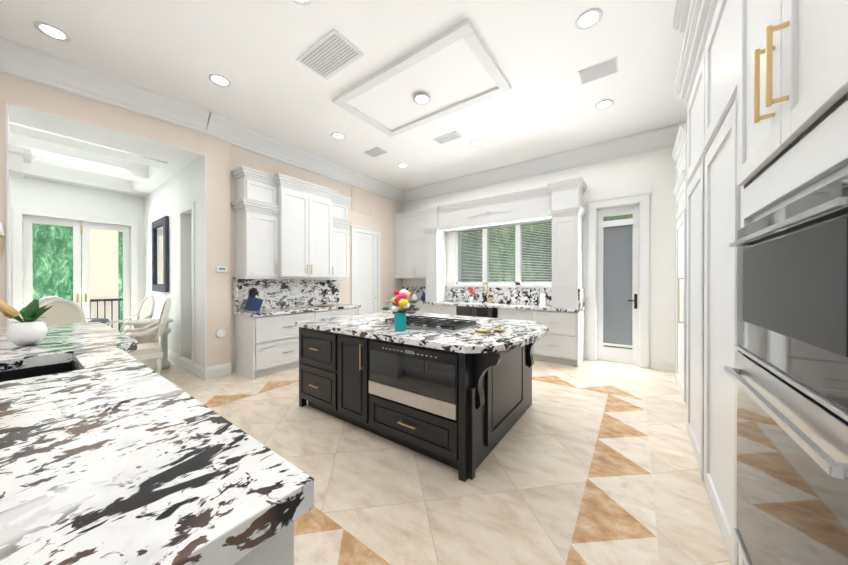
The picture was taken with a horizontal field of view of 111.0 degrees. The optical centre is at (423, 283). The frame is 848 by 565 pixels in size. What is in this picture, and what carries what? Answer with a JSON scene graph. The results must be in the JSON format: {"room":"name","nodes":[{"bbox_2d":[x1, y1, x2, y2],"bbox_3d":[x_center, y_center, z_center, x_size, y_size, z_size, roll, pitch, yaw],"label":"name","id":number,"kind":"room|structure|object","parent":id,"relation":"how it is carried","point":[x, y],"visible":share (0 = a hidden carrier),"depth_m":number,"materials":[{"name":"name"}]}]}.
{"room":"kitchen","nodes":[
{"label":"kitchen","id":0,"kind":"room"},
{"bbox_2d":[10,176,141,328],"bbox_3d":[-7.103,-0.480,4.664,0.300,3.620,4.400,0,0,36],"label":"wall","id":1,"kind":"structure","parent":0,"point":[28,192],"depth_m":5.37,"materials":[{"name":"white paint"}]},
{"bbox_2d":[12,207,137,330],"bbox_3d":[-6.402,0.028,5.454,0.145,2.600,1.500,0,0,36],"label":"doors","id":2,"kind":"structure","parent":1,"relation":"in","point":[22,277],"depth_m":5.42,"materials":[{"name":"white wood"}]},
{"bbox_2d":[9,117,193,196],"bbox_3d":[-5.829,-2.087,3.733,3.450,0.600,4.400,0,0,36],"label":"ceiling","id":3,"kind":"structure","parent":0,"point":[65,156],"depth_m":4.45,"materials":[{"name":"white paint"}]},
{"bbox_2d":[142,162,195,364],"bbox_3d":[-4.496,-0.482,5.290,3.120,3.620,0.320,0,0,36],"label":"wall","id":4,"kind":"structure","parent":0,"point":[173,198],"depth_m":4.77,"materials":[{"name":"white paint"}]},
{"bbox_2d":[151,216,168,291],"bbox_3d":[-4.817,-0.512,5.315,0.930,1.320,0.050,0,0,36],"label":"mirror","id":5,"kind":"object","parent":4,"relation":"attached to","point":[160,250],"visible":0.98,"depth_m":5.28,"materials":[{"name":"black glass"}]},
{"bbox_2d":[168,350,207,379],"bbox_3d":[-4.430,1.244,5.061,3.502,0.170,0.022,0,0,36],"label":"baseboard","id":6,"kind":"structure","parent":4,"relation":"attached to","point":[202,372],"depth_m":4.43,"materials":[{"name":"white wood"}]},
{"bbox_2d":[0,72,402,372],"bbox_3d":[-3.307,-0.494,4.376,0.862,3.650,8.400,0,0,36],"label":"wall","id":7,"kind":"structure","parent":0,"point":[217,160],"depth_m":4.08,"materials":[{"name":"beige paint"}]},
{"bbox_2d":[0,223,4,254],"bbox_3d":[-4.104,-0.434,2.794,0.120,0.300,0.100,0,0,36],"label":"sconce","id":8,"kind":"object","parent":7,"relation":"attached to","point":[1,230],"visible":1,"depth_m":2.82,"materials":[{"name":"gold metal"}]},
{"bbox_2d":[208,362,230,378],"bbox_3d":[-2.925,1.247,4.172,0.022,0.170,0.290,0,0,36],"label":"baseboard","id":9,"kind":"structure","parent":7,"relation":"attached to","point":[211,372],"depth_m":4.16,"materials":[{"name":"white wood"}]},
{"bbox_2d":[216,329,225,336],"bbox_3d":[-2.911,0.712,4.179,0.030,0.120,0.120,0,0,36],"label":"electrical outlet","id":10,"kind":"object","parent":7,"relation":"attached to","point":[220,332],"depth_m":4.16,"materials":[{"name":"white plastic"}]},
{"bbox_2d":[216,266,226,271],"bbox_3d":[-2.906,-0.209,4.190,0.022,0.080,0.130,0,0,36],"label":"thermostat","id":11,"kind":"object","parent":7,"relation":"attached to","point":[218,268],"depth_m":4.18,"materials":[{"name":"white plastic"}]},
{"bbox_2d":[235,169,270,208],"bbox_3d":[-2.570,-1.409,4.486,0.330,0.399,0.470,0,0,36],"label":"upper cabinet","id":12,"kind":"object","parent":7,"relation":"attached to","point":[251,189],"depth_m":4.31,"materials":[{"name":"white wood"}]},
{"bbox_2d":[235,205,274,276],"bbox_3d":[-2.557,-0.614,4.480,0.360,1.029,0.470,0,0,36],"label":"upper cabinet","id":13,"kind":"object","parent":7,"relation":"attached to","point":[255,225],"depth_m":4.32,"materials":[{"name":"white wood"}]},
{"bbox_2d":[235,277,338,308],"bbox_3d":[-2.286,0.154,5.144,0.020,0.510,1.900,0,0,36],"label":"backsplash","id":14,"kind":"structure","parent":7,"relation":"attached to","point":[250,292],"depth_m":4.93,"materials":[{"name":"white stone"}]},
{"bbox_2d":[271,177,334,280],"bbox_3d":[-2.110,-0.856,5.026,0.440,1.509,1.076,0,0,36],"label":"upper cabinet","id":15,"kind":"object","parent":7,"relation":"attached to","point":[292,250],"depth_m":4.81,"materials":[{"name":"white wood"}]},
{"bbox_2d":[323,221,350,280],"bbox_3d":[-1.734,-0.617,5.612,0.360,1.029,0.450,0,0,36],"label":"upper cabinet","id":16,"kind":"object","parent":7,"relation":"attached to","point":[341,231],"depth_m":5.55,"materials":[{"name":"white wood"}]},
{"bbox_2d":[335,197,350,224],"bbox_3d":[-1.746,-1.412,5.618,0.330,0.399,0.450,0,0,36],"label":"upper cabinet","id":17,"kind":"object","parent":7,"relation":"attached to","point":[341,207],"depth_m":5.57,"materials":[{"name":"white wood"}]},
{"bbox_2d":[350,225,381,313],"bbox_3d":[-1.279,0.042,6.513,0.042,2.565,0.900,0,0,36],"label":"door","id":18,"kind":"structure","parent":7,"relation":"attached to","point":[365,268],"depth_m":6.50,"materials":[{"name":"white wood"}]},
{"bbox_2d":[394,216,409,278],"bbox_3d":[-0.501,-0.895,7.300,0.368,1.475,0.360,0,0,36],"label":"upper cabinet","id":19,"kind":"object","parent":7,"relation":"attached to","point":[399,221],"depth_m":7.16,"materials":[{"name":"white wood"}]},
{"bbox_2d":[0,0,687,189],"bbox_3d":[-0.629,-2.351,2.423,6.500,0.165,9.000,0,0,36],"label":"ceiling","id":20,"kind":"structure","parent":0,"point":[500,79],"depth_m":3.12,"materials":[{"name":"white paint"}]},
{"bbox_2d":[34,22,70,41],"bbox_3d":[-3.410,-2.311,2.676,0.206,0.008,0.206,0,0,6],"label":"recessed light","id":21,"kind":"object","parent":20,"relation":"in","point":[49,30],"depth_m":2.67,"materials":[{"name":"white"}]},
{"bbox_2d":[209,74,230,86],"bbox_3d":[-2.325,-2.312,3.322,0.203,0.008,0.203,0,0,6],"label":"recessed light","id":22,"kind":"object","parent":20,"relation":"in","point":[217,79],"depth_m":3.32,"materials":[{"name":"white"}]},
{"bbox_2d":[292,0,312,5],"bbox_3d":[-0.992,-2.309,2.316,0.203,0.008,0.203,0,0,6],"label":"recessed light","id":23,"kind":"object","parent":20,"relation":"in","point":[300,2],"depth_m":2.39,"materials":[{"name":"white"}]},
{"bbox_2d":[297,29,363,79],"bbox_3d":[-0.959,-2.305,2.972,0.620,0.020,0.360,0,0,36],"label":"ceiling vent","id":24,"kind":"object","parent":20,"relation":"in","point":[330,54],"depth_m":2.94,"materials":[{"name":"white metal"}]},
{"bbox_2d":[331,132,344,139],"bbox_3d":[-1.349,-2.316,4.579,0.203,0.008,0.203,0,0,6],"label":"recessed light","id":25,"kind":"object","parent":20,"relation":"in","point":[335,135],"depth_m":4.57,"materials":[{"name":"white"}]},
{"bbox_2d":[0,37,686,202],"bbox_3d":[-0.811,-2.189,2.541,6.332,0.250,8.424,0,0,36],"label":"crown molding","id":26,"kind":"structure","parent":20,"relation":"attached to","point":[19,60],"depth_m":4.38,"materials":[{"name":"white wood"}]},
{"bbox_2d":[363,147,387,156],"bbox_3d":[-0.851,-2.315,5.144,0.360,0.012,0.260,0,0,36],"label":"ceiling vent","id":27,"kind":"object","parent":20,"relation":"in","point":[377,151],"depth_m":5.13,"materials":[{"name":"white metal"}]},
{"bbox_2d":[398,163,407,167],"bbox_3d":[-0.411,-2.320,5.728,0.206,0.008,0.203,0,0,6],"label":"recessed light","id":28,"kind":"object","parent":20,"relation":"in","point":[402,165],"depth_m":5.73,"materials":[{"name":"white"}]},
{"bbox_2d":[413,94,429,104],"bbox_3d":[-0.026,-2.267,3.592,0.203,0.008,0.203,0,0,6],"label":"recessed light","id":29,"kind":"object","parent":20,"relation":"in","point":[421,99],"depth_m":3.59,"materials":[{"name":"white"}]},
{"bbox_2d":[433,131,462,144],"bbox_3d":[0.380,-2.310,4.644,0.420,0.020,0.220,0,0,36],"label":"ceiling vent","id":30,"kind":"object","parent":20,"relation":"in","point":[452,136],"depth_m":4.62,"materials":[{"name":"white metal"}]},
{"bbox_2d":[470,140,482,145],"bbox_3d":[0.863,-2.317,4.811,0.203,0.008,0.206,0,0,-24],"label":"recessed light","id":31,"kind":"object","parent":20,"relation":"in","point":[476,142],"depth_m":4.81,"materials":[{"name":"white"}]},
{"bbox_2d":[575,8,602,29],"bbox_3d":[1.441,-2.310,2.549,0.203,0.008,0.203,0,0,6],"label":"recessed light","id":32,"kind":"object","parent":20,"relation":"in","point":[588,18],"depth_m":2.54,"materials":[{"name":"white"}]},
{"bbox_2d":[578,57,618,84],"bbox_3d":[1.900,-2.309,3.180,0.360,0.012,0.260,0,0,36],"label":"ceiling vent","id":33,"kind":"object","parent":20,"relation":"in","point":[608,67],"depth_m":3.17,"materials":[{"name":"white metal"}]},
{"bbox_2d":[595,99,613,109],"bbox_3d":[2.327,-2.314,3.771,0.206,0.008,0.203,0,0,6],"label":"recessed light","id":34,"kind":"object","parent":20,"relation":"in","point":[604,104],"depth_m":3.77,"materials":[{"name":"white"}]},
{"bbox_2d":[161,359,731,564],"bbox_3d":[-2.024,1.384,3.449,9.950,0.100,9.000,0,0,36],"label":"floor","id":35,"kind":"structure","parent":0,"point":[517,500],"depth_m":2.03,"materials":[{"name":"tile"}]},
{"bbox_2d":[39,296,62,304],"bbox_3d":[-6.288,0.765,4.838,0.644,1.128,0.650,0,0,36],"label":"dining chair","id":36,"kind":"object","parent":35,"relation":"on","point":[42,300],"visible":0.02,"depth_m":4.66,"materials":[{"name":"white wood"}]},
{"bbox_2d":[37,298,88,324],"bbox_3d":[-4.830,0.768,3.906,0.623,1.128,0.642,0,0,36],"label":"dining chair","id":37,"kind":"object","parent":35,"relation":"on","point":[63,311],"visible":0.12,"depth_m":4.05,"materials":[{"name":"white wood"}]},
{"bbox_2d":[85,318,109,323],"bbox_3d":[-5.588,0.956,4.370,1.200,0.750,1.200,0,0,36],"label":"dining table","id":38,"kind":"object","parent":35,"relation":"on","point":[103,320],"visible":0.1,"depth_m":4.69,"materials":[{"name":"glass"}]},
{"bbox_2d":[107,295,154,338],"bbox_3d":[-5.030,0.765,4.963,0.650,1.128,0.644,0,0,36],"label":"dining chair","id":39,"kind":"object","parent":35,"relation":"on","point":[146,308],"visible":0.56,"depth_m":5.14,"materials":[{"name":"white wood"}]},
{"bbox_2d":[122,298,170,374],"bbox_3d":[-3.849,0.768,3.959,0.648,1.128,0.635,0,0,36],"label":"armchair","id":40,"kind":"object","parent":35,"relation":"on","point":[144,351],"visible":0.65,"depth_m":3.94,"materials":[{"name":"white wood"}]},
{"bbox_2d":[128,318,172,370],"bbox_3d":[-4.249,0.950,4.546,0.520,0.760,0.520,0,0,36],"label":"table","id":41,"kind":"object","parent":35,"relation":"on","point":[150,338],"visible":0.48,"depth_m":4.41,"materials":[{"name":"beige wood"}]},
{"bbox_2d":[0,298,313,564],"bbox_3d":[-2.095,0.666,1.297,3.865,1.348,1.280,0,0,36],"label":"countertop","id":42,"kind":"structure","parent":35,"relation":"on","point":[113,451],"depth_m":0.62,"materials":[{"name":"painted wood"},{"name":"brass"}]},
{"bbox_2d":[233,313,314,379],"bbox_3d":[-2.322,0.893,4.585,0.622,0.875,0.950,0,0,36],"label":"base cabinet","id":43,"kind":"object","parent":35,"relation":"on","point":[263,346],"depth_m":4.25,"materials":[{"name":"white wood"}]},
{"bbox_2d":[233,305,360,316],"bbox_3d":[-2.033,0.432,4.961,0.645,0.045,1.940,0,0,36],"label":"countertop","id":44,"kind":"structure","parent":43,"relation":"on","point":[294,308],"depth_m":4.60,"materials":[{"name":"white stone"}]},
{"bbox_2d":[315,309,358,318],"bbox_3d":[-1.763,0.890,5.353,0.622,0.875,0.950,0,0,36],"label":"base cabinet","id":45,"kind":"object","parent":35,"relation":"on","point":[327,313],"depth_m":5.12,"materials":[{"name":"white wood"}]},
{"bbox_2d":[386,300,393,310],"bbox_3d":[-0.616,0.870,7.219,0.284,0.905,0.635,0,0,36],"label":"base cabinet","id":46,"kind":"object","parent":35,"relation":"on","point":[389,302],"depth_m":7.01,"materials":[{"name":"white wood"}]},
{"bbox_2d":[294,325,542,481],"bbox_3d":[-0.027,0.897,3.124,2.260,0.875,1.592,0,0,36],"label":"kitchen island","id":47,"kind":"object","parent":35,"relation":"on","point":[454,391],"depth_m":2.33,"materials":[{"name":"black wood"}]},
{"bbox_2d":[294,309,548,360],"bbox_3d":[0.008,0.437,3.117,2.376,0.045,1.610,0,0,36],"label":"island countertop","id":48,"kind":"structure","parent":47,"relation":"on","point":[501,338],"depth_m":2.59,"materials":[{"name":"white stone"}]},
{"bbox_2d":[414,300,433,312],"bbox_3d":[0.119,0.871,6.684,0.706,0.905,0.635,0,0,36],"label":"base cabinet","id":49,"kind":"object","parent":35,"relation":"on","point":[424,308],"depth_m":6.40,"materials":[{"name":"white wood"}]},
{"bbox_2d":[198,372,658,564],"bbox_3d":[-0.076,1.332,3.262,4.140,0.001,3.850,0,0,36],"label":"floor border","id":50,"kind":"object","parent":35,"relation":"on","point":[615,523],"depth_m":1.74,"materials":[{"name":"beige tile"}]},
{"bbox_2d":[434,304,457,314],"bbox_3d":[0.592,0.872,6.340,0.756,0.905,0.635,0,0,36],"label":"base cabinet","id":51,"kind":"object","parent":35,"relation":"on","point":[449,309],"depth_m":6.06,"materials":[{"name":"white wood"}]},
{"bbox_2d":[458,304,501,318],"bbox_3d":[1.191,0.874,5.905,1.016,0.905,0.635,0,0,36],"label":"base cabinet","id":52,"kind":"object","parent":35,"relation":"on","point":[476,310],"depth_m":5.60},
{"bbox_2d":[502,308,533,357],"bbox_3d":[1.764,0.875,5.488,0.694,0.905,0.635,0,0,36],"label":"base cabinet","id":53,"kind":"object","parent":35,"relation":"on","point":[507,313],"depth_m":5.17,"materials":[{"name":"white wood"}]},
{"bbox_2d":[534,308,583,366],"bbox_3d":[2.304,0.876,5.095,0.788,0.905,0.635,0,0,36],"label":"base cabinet","id":54,"kind":"object","parent":35,"relation":"on","point":[563,343],"depth_m":4.80,"materials":[{"name":"white wood"}]},
{"bbox_2d":[422,300,585,311],"bbox_3d":[0.953,0.428,6.070,4.172,0.045,0.645,0,0,36],"label":"countertop","id":55,"kind":"structure","parent":54,"relation":"on","point":[423,301],"depth_m":5.68,"materials":[{"name":"white stone"}]},
{"bbox_2d":[675,148,678,387],"bbox_3d":[3.261,-0.143,3.273,0.592,2.955,0.899,0,0,36],"label":"tall cabinet","id":56,"kind":"object","parent":35,"relation":"on","point":[676,149],"depth_m":3.71,"materials":[{"name":"white wood"}]},
{"bbox_2d":[679,44,694,454],"bbox_3d":[2.264,-0.134,1.979,0.682,2.944,0.785,0,0,36],"label":"tall cabinet","id":57,"kind":"object","parent":35,"relation":"on","point":[686,130],"depth_m":2.41,"materials":[{"name":"white wood"}]},
{"bbox_2d":[687,0,702,63],"bbox_3d":[1.181,-1.953,0.446,0.636,0.472,4.529,0,0,36],"label":"wall cabinet","id":58,"kind":"object","parent":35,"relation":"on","point":[696,5],"depth_m":1.88,"materials":[{"name":"white wood"}]},
{"bbox_2d":[695,0,722,536],"bbox_3d":[1.816,-0.132,1.362,0.682,2.944,0.831,0,0,36],"label":"tall cabinet","id":59,"kind":"object","parent":35,"relation":"on","point":[709,34],"depth_m":1.75,"materials":[{"name":"white wood"}]},
{"bbox_2d":[723,0,847,564],"bbox_3d":[1.294,-0.130,0.645,0.682,2.944,1.034,0,0,36],"label":"tall cabinet","id":60,"kind":"object","parent":35,"relation":"on","point":[759,155],"depth_m":0.79,"materials":[{"name":"white wood"}]},
{"bbox_2d":[403,147,677,367],"bbox_3d":[1.929,-0.499,5.946,6.500,3.650,0.300,0,0,36],"label":"wall","id":61,"kind":"structure","parent":0,"point":[654,172],"depth_m":4.60,"materials":[{"name":"white paint"}]},
{"bbox_2d":[406,212,425,275],"bbox_3d":[-0.116,-0.895,7.020,0.712,1.475,0.360,0,0,36],"label":"upper cabinet","id":62,"kind":"object","parent":61,"relation":"attached to","point":[416,224],"depth_m":6.85,"materials":[{"name":"white wood"}]},
{"bbox_2d":[426,208,445,299],"bbox_3d":[0.276,-0.614,6.691,0.310,2.035,0.432,0,0,36],"label":"wall cabinet","id":63,"kind":"object","parent":61,"relation":"attached to","point":[435,240],"depth_m":6.53,"materials":[{"name":"white wood"}]},
{"bbox_2d":[438,188,549,231],"bbox_3d":[1.393,-1.411,5.921,2.400,0.435,0.360,0,0,36],"label":"valance","id":64,"kind":"object","parent":61,"relation":"attached to","point":[535,206],"depth_m":5.69,"materials":[{"name":"white wood"}]},
{"bbox_2d":[403,288,585,307],"bbox_3d":[1.131,0.242,6.327,4.156,0.325,0.020,0,0,36],"label":"backsplash","id":65,"kind":"structure","parent":61,"relation":"attached to","point":[479,295],"depth_m":6.02,"materials":[{"name":"white stone"}]},
{"bbox_2d":[455,220,551,284],"bbox_3d":[1.610,-0.604,6.068,2.140,1.260,0.119,0,0,36],"label":"kitchen window","id":66,"kind":"structure","parent":61,"relation":"in","point":[518,268],"depth_m":6.04,"materials":[{"name":"white"}]},
{"bbox_2d":[550,180,581,307],"bbox_3d":[2.475,-0.609,5.030,0.400,2.035,0.532,0,0,36],"label":"wall cabinet","id":67,"kind":"object","parent":61,"relation":"attached to","point":[557,307],"depth_m":4.82,"materials":[{"name":"white wood"}]},
{"bbox_2d":[578,288,581,307],"bbox_3d":[2.654,0.247,4.922,0.020,0.325,0.500,0,0,36],"label":"backsplash","id":68,"kind":"structure","parent":61,"relation":"attached to","point":[579,289],"depth_m":4.79,"materials":[{"name":"white stone"}]},
{"bbox_2d":[587,191,650,367],"bbox_3d":[3.233,-0.053,4.875,0.870,2.765,0.192,0,0,36],"label":"door","id":69,"kind":"structure","parent":61,"relation":"in","point":[626,307],"depth_m":4.90,"materials":[{"name":"white wood"}]},
{"bbox_2d":[652,358,674,371],"bbox_3d":[3.893,1.246,4.324,0.810,0.170,0.022,0,0,36],"label":"baseboard","id":70,"kind":"structure","parent":61,"relation":"attached to","point":[659,364],"depth_m":4.47,"materials":[{"name":"white wood"}]},
{"label":"outside","id":71,"kind":"structure","parent":0,"visible":0},
{"bbox_2d":[22,216,122,331],"bbox_3d":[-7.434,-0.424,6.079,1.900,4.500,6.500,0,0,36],"label":"door glass","id":72,"kind":"object","parent":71,"point":[96,276],"depth_m":6.56,"materials":[{"name":"clear glass"}]},
{"bbox_2d":[461,214,632,348],"bbox_3d":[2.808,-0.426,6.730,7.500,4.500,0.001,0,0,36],"label":"garden","id":73,"kind":"object","parent":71,"point":[474,241],"depth_m":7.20,"materials":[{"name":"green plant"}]}
]}

